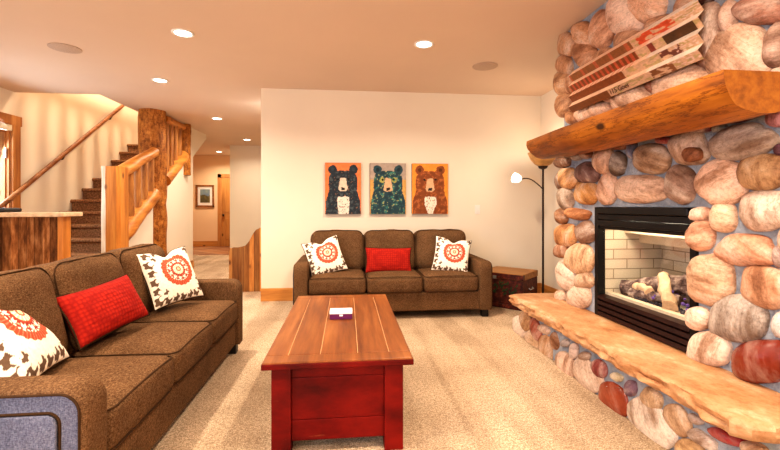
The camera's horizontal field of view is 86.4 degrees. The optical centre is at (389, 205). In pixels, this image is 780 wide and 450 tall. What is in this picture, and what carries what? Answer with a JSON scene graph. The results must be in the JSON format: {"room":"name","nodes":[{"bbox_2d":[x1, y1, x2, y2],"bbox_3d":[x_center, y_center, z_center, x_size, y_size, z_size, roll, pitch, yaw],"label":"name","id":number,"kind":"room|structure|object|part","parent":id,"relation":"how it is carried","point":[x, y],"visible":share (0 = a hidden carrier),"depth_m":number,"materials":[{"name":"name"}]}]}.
{"room":"living room","nodes":[
{"label":"living room","id":0,"kind":"room"},
{"bbox_2d":[0,87,137,211],"bbox_3d":[-4.918,-1.465,3.512,0.220,5.400,12.400,0,0,-6],"label":"wall","id":1,"kind":"structure","parent":0,"point":[51,122],"depth_m":6.53,"materials":[{"name":"paint"}]},
{"bbox_2d":[0,104,123,207],"bbox_3d":[-5.130,-0.823,6.163,0.305,2.477,4.118,0,0,-6],"label":"stair handrail","id":2,"kind":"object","parent":1,"relation":"in","point":[10,125],"depth_m":5.49,"materials":[{"name":"brown wood"}]},
{"bbox_3d":[-4.999,-0.390,4.871,0.040,1.290,1.160,0,0,-6],"label":"sash","id":3,"kind":"part","parent":2,"relation":"part of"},
{"bbox_3d":[-5.066,-0.873,6.513,0.105,2.379,3.437,0,0,-6],"label":"handrail","id":4,"kind":"part","parent":2,"relation":"part of","materials":[{"name":"brown wood"}]},
{"bbox_2d":[129,127,205,260],"bbox_3d":[-3.813,-0.140,7.210,0.100,2.750,3.370,0,0,-6],"label":"wall","id":5,"kind":"structure","parent":0,"point":[179,203],"depth_m":7.47,"materials":[{"name":"paint"}]},
{"bbox_2d":[193,155,229,240],"bbox_3d":[-5.493,-0.140,12.601,2.470,2.750,0.200,0,0,-6],"label":"wall","id":6,"kind":"structure","parent":0,"point":[206,168],"depth_m":12.50,"materials":[{"name":"paint"}]},
{"bbox_2d":[196,185,213,206],"bbox_3d":[-5.556,-0.286,12.470,0.520,0.662,0.043,0,0,-6],"label":"framed picture","id":7,"kind":"object","parent":6,"relation":"attached to","point":[204,193],"visible":1,"depth_m":12.46,"materials":[{"name":"paper"}]},
{"bbox_2d":[200,189,209,202],"bbox_3d":[-5.556,-0.286,12.466,0.280,0.402,0.001,0,0,-6],"label":"print","id":8,"kind":"object","parent":7,"relation":"attached to","point":[204,193],"depth_m":12.47},
{"bbox_2d":[193,241,217,246],"bbox_3d":[-5.845,1.153,12.454,1.340,0.165,0.020,0,0,-6],"label":"baseboard","id":9,"kind":"structure","parent":6,"relation":"attached to","point":[195,243],"depth_m":12.48,"materials":[{"name":"brown wood"}]},
{"bbox_2d":[218,174,229,245],"bbox_3d":[-4.720,0.145,12.513,0.930,2.180,0.135,0,0,-6],"label":"door","id":10,"kind":"structure","parent":6,"relation":"in","point":[223,179],"depth_m":12.49,"materials":[{"name":"brown wood"}]},
{"bbox_2d":[230,145,260,247],"bbox_3d":[-3.171,-0.140,11.635,1.950,2.750,2.200,0,0,-6],"label":"wall","id":11,"kind":"structure","parent":0,"point":[245,161],"depth_m":10.48,"materials":[{"name":"paint"}]},
{"bbox_2d":[0,0,607,154],"bbox_3d":[-1.820,-1.655,5.291,8.270,0.280,15.700,0,0,-6],"label":"ceiling","id":12,"kind":"structure","parent":0,"point":[237,49],"depth_m":4.00,"materials":[{"name":"paint"}]},
{"bbox_2d":[47,43,82,53],"bbox_3d":[-3.125,-1.510,3.991,0.270,0.008,0.270,0,0,-6],"label":"ceiling speaker","id":13,"kind":"object","parent":12,"relation":"attached to","point":[61,47],"visible":1,"depth_m":3.98},
{"bbox_2d":[151,78,168,82],"bbox_3d":[-2.780,-1.509,5.016,0.188,0.010,0.188,0,0,-6],"label":"recessed light","id":14,"kind":"object","parent":12,"relation":"in","point":[159,80],"visible":1,"depth_m":5.01,"materials":[{"name":"white"}]},
{"bbox_2d":[171,28,194,37],"bbox_3d":[-1.817,-1.509,3.642,0.188,0.010,0.188,0,0,-6],"label":"recessed light","id":15,"kind":"object","parent":12,"relation":"in","point":[183,33],"visible":1,"depth_m":3.64,"materials":[{"name":"white plastic"}]},
{"bbox_2d":[414,40,433,48],"bbox_3d":[0.319,-1.509,3.892,0.188,0.010,0.188,0,0,-6],"label":"recessed light","id":16,"kind":"object","parent":12,"relation":"in","point":[423,44],"visible":1,"depth_m":3.89,"materials":[{"name":"white"}]},
{"bbox_2d":[472,62,497,70],"bbox_3d":[1.033,-1.510,4.510,0.270,0.008,0.270,0,0,-6],"label":"ceiling speaker","id":17,"kind":"object","parent":12,"relation":"attached to","point":[483,66],"visible":1,"depth_m":4.50},
{"bbox_2d":[261,88,540,287],"bbox_3d":[0.305,-0.140,5.626,3.974,2.750,0.130,0,0,-6],"label":"wall","id":18,"kind":"structure","parent":0,"point":[482,139],"depth_m":5.54,"materials":[{"name":"paint"}]},
{"bbox_2d":[325,163,360,213],"bbox_3d":[-0.615,-0.223,5.443,0.467,0.672,0.046,0,0,-6],"label":"painting","id":19,"kind":"object","parent":18,"relation":"attached to","point":[342,180],"visible":1,"depth_m":5.42,"materials":[{"name":"fabric"}]},
{"bbox_2d":[370,163,405,213],"bbox_3d":[-0.028,-0.223,5.504,0.478,0.672,0.046,0,0,-6],"label":"painting","id":20,"kind":"object","parent":18,"relation":"attached to","point":[387,180],"visible":1,"depth_m":5.48,"materials":[{"name":"fabric"}]},
{"bbox_2d":[261,283,540,300],"bbox_3d":[0.213,1.153,5.542,3.774,0.165,0.020,0,0,-6],"label":"baseboard","id":21,"kind":"structure","parent":18,"relation":"attached to","point":[267,294],"depth_m":5.36,"materials":[{"name":"brown wood"}]},
{"bbox_2d":[411,163,447,213],"bbox_3d":[0.533,-0.223,5.562,0.488,0.672,0.046,0,0,-6],"label":"painting","id":22,"kind":"object","parent":18,"relation":"attached to","point":[429,182],"visible":1,"depth_m":5.54,"materials":[{"name":"fabric"}]},
{"bbox_2d":[475,205,479,213],"bbox_3d":[1.190,0.055,5.646,0.074,0.120,0.012,0,0,-6],"label":"light switch","id":23,"kind":"object","parent":18,"relation":"attached to","point":[477,207],"visible":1,"depth_m":5.64,"materials":[{"name":"white plastic"}]},
{"bbox_2d":[151,246,669,449],"bbox_3d":[-1.820,1.307,5.290,8.270,0.156,15.700,0,0,-6],"label":"floor","id":24,"kind":"structure","parent":0,"point":[472,383],"depth_m":2.67,"materials":[{"name":"carpet"}]},
{"bbox_2d":[0,212,82,270],"bbox_3d":[-4.023,0.651,4.087,1.670,1.168,0.340,0,0,-6],"label":"bar counter","id":25,"kind":"object","parent":24,"relation":"on","point":[27,239],"depth_m":4.06,"materials":[{"name":"brown wood"}]},
{"bbox_2d":[0,208,21,211],"bbox_3d":[-3.963,0.044,4.093,0.460,0.043,0.240,0,0,-6],"label":"tray","id":26,"kind":"object","parent":25,"relation":"on","point":[1,209],"visible":0.9,"depth_m":4.08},
{"bbox_2d":[0,212,82,216],"bbox_3d":[-4.023,0.089,4.087,1.670,0.044,0.340,0,0,-6],"label":"countertop","id":27,"kind":"structure","parent":25,"relation":"on","point":[2,214],"depth_m":3.99,"materials":[{"name":"beige stone"}]},
{"bbox_3d":[-3.256,0.674,4.149,0.047,1.122,0.125,0,0,-6],"label":"corner post","id":28,"kind":"part","parent":25,"relation":"part of","materials":[{"name":"brown wood"}]},
{"bbox_2d":[59,144,137,256],"bbox_3d":[-4.495,-0.003,6.896,1.312,2.476,3.797,0,0,-6],"label":"staircase","id":29,"kind":"structure","parent":24,"relation":"on","point":[85,229],"depth_m":6.44,"materials":[{"name":"brown carpet"}]},
{"bbox_2d":[0,244,242,449],"bbox_3d":[-1.628,0.764,2.435,0.984,0.941,2.194,0,0,-6],"label":"sofa","id":30,"kind":"object","parent":24,"relation":"on","point":[123,390],"visible":0.7,"depth_m":1.99,"materials":[{"name":"brown fabric"}]},
{"bbox_3d":[-1.483,0.885,1.355,0.730,0.360,0.016,0,0,-6],"label":"panel","id":31,"kind":"part","parent":30,"relation":"part of","materials":[{"name":"grey fabric"}]},
{"bbox_2d":[0,268,67,350],"bbox_3d":[-1.747,0.562,1.784,0.387,0.536,0.668,0,0,-6],"label":"cushion","id":32,"kind":"object","parent":30,"relation":"on","point":[33,292],"depth_m":1.92,"materials":[{"name":"fabric"}]},
{"bbox_2d":[0,310,70,376],"bbox_3d":[-1.627,0.535,1.742,0.324,0.420,0.522,0,0,-20],"label":"throw pillow","id":33,"kind":"object","parent":30,"relation":"on","point":[27,347],"visible":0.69,"depth_m":1.71,"materials":[{"name":"fabric"}]},
{"bbox_3d":[-1.491,0.885,1.437,0.900,0.530,0.145,0,0,-6],"label":"arm","id":34,"kind":"part","parent":30,"relation":"part of"},
{"bbox_2d":[24,253,123,353],"bbox_3d":[-1.815,0.565,2.417,0.394,0.541,0.644,0,0,-6],"label":"cushion","id":35,"kind":"object","parent":30,"relation":"on","point":[70,275],"depth_m":2.27,"materials":[{"name":"brown fabric"}]},
{"bbox_2d":[56,274,149,349],"bbox_3d":[-1.599,0.575,2.338,0.182,0.298,0.556,0,0,5],"label":"lumbar pillow","id":36,"kind":"object","parent":30,"relation":"on","point":[93,313],"visible":0.99,"depth_m":2.23,"materials":[{"name":"red fabric"}]},
{"bbox_2d":[42,356,173,449],"bbox_3d":[-1.413,0.863,1.831,0.682,0.236,0.626,0,0,-6],"label":"seat cushion","id":37,"kind":"object","parent":30,"relation":"on","point":[137,387],"depth_m":1.86,"materials":[{"name":"brown fabric"}]},
{"bbox_2d":[104,244,164,312],"bbox_3d":[-1.881,0.563,3.048,0.388,0.538,0.672,0,0,-6],"label":"cushion","id":38,"kind":"object","parent":30,"relation":"on","point":[127,256],"depth_m":2.85,"materials":[{"name":"brown fabric"}]},
{"bbox_2d":[69,322,212,381],"bbox_3d":[-1.478,0.864,2.451,0.681,0.235,0.626,0,0,-6],"label":"seat cushion","id":39,"kind":"object","parent":30,"relation":"on","point":[189,344],"depth_m":2.34,"materials":[{"name":"brown fabric"}]},
{"bbox_2d":[137,246,203,310],"bbox_3d":[-1.611,0.520,3.049,0.216,0.403,0.443,0,0,23],"label":"throw pillow","id":40,"kind":"object","parent":30,"relation":"on","point":[169,279],"visible":0.99,"depth_m":2.97,"materials":[{"name":"fabric"}]},
{"bbox_3d":[-1.620,1.050,2.436,0.890,0.200,1.900,0,0,-6],"label":"seat rail","id":41,"kind":"part","parent":30,"relation":"part of","materials":[{"name":"brown fabric"}]},
{"bbox_2d":[135,300,236,342],"bbox_3d":[-1.543,0.863,3.071,0.681,0.238,0.625,0,0,-6],"label":"seat cushion","id":42,"kind":"object","parent":30,"relation":"on","point":[222,314],"depth_m":2.96,"materials":[{"name":"brown fabric"}]},
{"bbox_3d":[-1.699,0.885,3.441,0.900,0.530,0.145,0,0,-6],"label":"arm","id":43,"kind":"part","parent":30,"relation":"part of"},
{"bbox_2d":[101,115,190,252],"bbox_3d":[-3.686,-0.141,6.536,0.256,2.753,2.602,0,0,-6],"label":"log railing","id":44,"kind":"object","parent":24,"relation":"on","point":[128,193],"visible":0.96,"depth_m":5.77,"materials":[{"name":"brown wood"}]},
{"bbox_3d":[-3.561,0.367,5.362,0.249,1.735,0.240,0,0,-6],"label":"newel post","id":45,"kind":"part","parent":44,"relation":"part of","materials":[{"name":"brown wood"}]},
{"bbox_3d":[-3.637,-0.637,6.002,0.176,0.544,1.031,0,0,-6],"label":"rail","id":46,"kind":"part","parent":44,"relation":"part of","materials":[{"name":"brown wood"}]},
{"bbox_3d":[-3.638,0.117,6.002,0.242,0.794,1.084,0,0,-6],"label":"rail","id":47,"kind":"part","parent":44,"relation":"part of","materials":[{"name":"brown wood"}]},
{"bbox_3d":[-3.766,-1.433,7.235,0.137,0.136,0.796,0,0,-6],"label":"rail","id":48,"kind":"part","parent":44,"relation":"part of","materials":[{"name":"brown wood"}]},
{"bbox_3d":[-3.765,-0.663,7.244,0.221,0.681,0.918,0,0,-6],"label":"rail","id":49,"kind":"part","parent":44,"relation":"part of","materials":[{"name":"brown wood"}]},
{"bbox_3d":[-3.808,-1.039,7.739,0.180,0.956,0.185,0,0,-6],"label":"hanging post","id":50,"kind":"part","parent":44,"relation":"part of","materials":[{"name":"brown wood"}]},
{"bbox_2d":[138,108,167,255],"bbox_3d":[-3.804,-0.139,6.648,0.434,2.757,0.429,0,0,21],"label":"log post","id":51,"kind":"object","parent":24,"relation":"on","point":[152,126],"visible":0.47,"depth_m":6.53,"materials":[{"name":"brown wood"}]},
{"bbox_2d":[229,228,260,291],"bbox_3d":[-2.079,0.762,6.581,0.570,0.945,1.280,0,0,-6],"label":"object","id":52,"kind":"object","parent":24,"relation":"on","point":[244,261],"visible":0.45,"depth_m":5.94,"materials":[{"name":"brown wood"}]},
{"bbox_2d":[261,294,413,449],"bbox_3d":[-0.331,1.000,2.801,0.749,0.470,1.518,0,0,-6],"label":"coffee table","id":53,"kind":"object","parent":24,"relation":"on","point":[336,378],"visible":1,"depth_m":2.10,"materials":[{"name":"red paint"}]},
{"bbox_3d":[-0.540,1.017,2.082,0.095,0.436,0.090,0,0,-6],"label":"leg","id":54,"kind":"part","parent":53,"relation":"part of","materials":[{"name":"red paint"}]},
{"bbox_3d":[-0.261,0.986,2.097,0.463,0.375,0.018,0,0,-6],"label":"panel","id":55,"kind":"part","parent":53,"relation":"part of","materials":[{"name":"red paint"}]},
{"bbox_2d":[330,308,351,319],"bbox_3d":[-0.335,0.739,2.840,0.153,0.051,0.112,0,0,-6],"label":"box","id":56,"kind":"object","parent":53,"relation":"on","point":[335,313],"visible":1,"depth_m":2.79,"materials":[{"name":"white"}]},
{"bbox_3d":[-0.335,0.722,2.841,0.152,0.014,0.112,0,0,-6],"label":"box lid","id":57,"kind":"part","parent":56,"relation":"part of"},
{"bbox_3d":[0.015,1.017,2.140,0.095,0.436,0.090,0,0,-6],"label":"leg","id":58,"kind":"part","parent":53,"relation":"part of","materials":[{"name":"red paint"}]},
{"bbox_2d":[293,229,492,316],"bbox_3d":[0.009,0.764,4.953,2.194,0.941,0.984,0,0,-6],"label":"sofa","id":59,"kind":"object","parent":24,"relation":"on","point":[422,288],"visible":0.78,"depth_m":4.58,"materials":[{"name":"brown fabric"}]},
{"bbox_3d":[-0.989,0.885,4.817,0.145,0.530,0.900,0,0,-6],"label":"arm","id":60,"kind":"part","parent":59,"relation":"part of"},
{"bbox_2d":[301,235,347,275],"bbox_3d":[-0.738,0.580,4.706,0.509,0.484,0.202,0,0,-22],"label":"throw pillow","id":61,"kind":"object","parent":59,"relation":"on","point":[326,257],"visible":0.96,"depth_m":4.66,"materials":[{"name":"fabric"}]},
{"bbox_2d":[308,269,365,294],"bbox_3d":[-0.595,0.863,4.739,0.626,0.236,0.682,0,0,-6],"label":"seat cushion","id":62,"kind":"object","parent":59,"relation":"on","point":[348,281],"depth_m":4.42,"materials":[{"name":"brown fabric"}]},
{"bbox_2d":[310,230,364,269],"bbox_3d":[-0.641,0.562,5.073,0.668,0.536,0.387,0,0,-6],"label":"cushion","id":63,"kind":"object","parent":59,"relation":"on","point":[351,242],"depth_m":4.95,"materials":[{"name":"fabric"}]},
{"bbox_2d":[365,247,411,272],"bbox_3d":[-0.017,0.635,4.824,0.562,0.300,0.167,0,0,-7],"label":"lumbar pillow","id":64,"kind":"object","parent":59,"relation":"on","point":[377,259],"visible":0.95,"depth_m":4.77,"materials":[{"name":"red fabric"}]},
{"bbox_2d":[364,229,414,268],"bbox_3d":[-0.009,0.565,5.140,0.644,0.541,0.394,0,0,-6],"label":"cushion","id":65,"kind":"object","parent":59,"relation":"on","point":[389,238],"depth_m":5.02,"materials":[{"name":"brown fabric"}]},
{"bbox_3d":[0.010,1.050,4.945,1.900,0.200,0.890,0,0,-6],"label":"seat rail","id":66,"kind":"part","parent":59,"relation":"part of","materials":[{"name":"brown fabric"}]},
{"bbox_2d":[365,269,422,293],"bbox_3d":[0.025,0.864,4.804,0.626,0.235,0.681,0,0,-6],"label":"seat cushion","id":67,"kind":"object","parent":59,"relation":"on","point":[377,282],"depth_m":4.49,"materials":[{"name":"brown fabric"}]},
{"bbox_2d":[414,229,465,268],"bbox_3d":[0.623,0.563,5.207,0.672,0.538,0.388,0,0,-6],"label":"cushion","id":68,"kind":"object","parent":59,"relation":"on","point":[424,240],"depth_m":5.06,"materials":[{"name":"fabric"}]},
{"bbox_2d":[416,268,477,292],"bbox_3d":[0.645,0.863,4.868,0.625,0.238,0.681,0,0,-6],"label":"seat cushion","id":69,"kind":"object","parent":59,"relation":"on","point":[432,281],"depth_m":4.55,"materials":[{"name":"brown fabric"}]},
{"bbox_2d":[431,236,471,271],"bbox_3d":[0.722,0.585,4.868,0.470,0.451,0.205,0,0,11],"label":"throw pillow","id":70,"kind":"object","parent":59,"relation":"on","point":[448,255],"visible":0.95,"depth_m":4.82,"materials":[{"name":"fabric"}]},
{"bbox_3d":[1.015,0.885,5.024,0.145,0.530,0.900,0,0,-6],"label":"arm","id":71,"kind":"part","parent":59,"relation":"part of"},
{"bbox_2d":[492,266,537,310],"bbox_3d":[1.497,1.022,5.196,0.579,0.425,0.505,0,0,39],"label":"trunk","id":72,"kind":"object","parent":24,"relation":"on","point":[507,281],"visible":0.72,"depth_m":5.00,"materials":[{"name":"brown wood"}]},
{"bbox_3d":[1.353,0.852,5.025,0.550,0.063,0.049,0,0,39],"label":"lid","id":73,"kind":"part","parent":72,"relation":"part of","materials":[{"name":"red wood"}]},
{"bbox_3d":[1.492,0.849,5.202,0.552,0.077,0.492,0,0,39],"label":"lid","id":74,"kind":"part","parent":72,"relation":"part of","materials":[{"name":"brown wood"}]},
{"bbox_2d":[511,152,554,292],"bbox_3d":[1.814,0.285,5.215,0.597,1.900,0.370,0,0,-6],"label":"floor lamp","id":75,"kind":"object","parent":24,"relation":"on","point":[542,164],"visible":0.7,"depth_m":5.21,"materials":[{"name":"brown metal"}]},
{"bbox_3d":[1.578,-0.346,5.160,0.117,0.124,0.120,0,0,-6],"label":"lamp shade","id":76,"kind":"part","parent":75,"relation":"part of","materials":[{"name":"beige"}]},
{"bbox_3d":[1.927,-0.575,5.226,0.370,0.180,0.370,0,0,-6],"label":"lamp shade","id":77,"kind":"part","parent":75,"relation":"part of","materials":[{"name":"orange glass"}]},
{"bbox_2d":[509,0,779,449],"bbox_3d":[1.788,-0.101,2.897,1.180,2.867,2.605,0,0,-6],"label":"fireplace","id":78,"kind":"object","parent":24,"relation":"on","point":[666,310],"visible":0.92,"depth_m":2.23,"materials":[{"name":"stone"}]},
{"bbox_2d":[569,0,703,112],"bbox_3d":[1.532,-0.922,2.752,0.035,0.335,1.250,0,0,-6],"label":"wall art","id":79,"kind":"object","parent":78,"relation":"attached to","point":[672,43],"visible":1,"depth_m":2.55,"materials":[{"name":"brown"}]},
{"bbox_2d":[596,207,689,235],"bbox_3d":[1.656,0.095,2.740,0.090,0.161,0.850,0,0,-6],"label":"hood","id":80,"kind":"object","parent":78,"relation":"attached to","point":[668,221],"depth_m":2.66,"materials":[{"name":"black metal"}]},
{"bbox_2d":[541,89,563,289],"bbox_3d":[2.595,-0.140,1.827,0.200,2.750,7.900,0,0,-6],"label":"wall","id":81,"kind":"structure","parent":0,"point":[550,121],"depth_m":5.50,"materials":[{"name":"paint"}]},
{"bbox_2d":[540,283,557,292],"bbox_3d":[2.180,1.153,4.770,0.020,0.165,1.920,0,0,-6],"label":"baseboard","id":82,"kind":"structure","parent":81,"relation":"attached to","point":[547,289],"depth_m":5.51,"materials":[{"name":"brown wood"}]}
]}

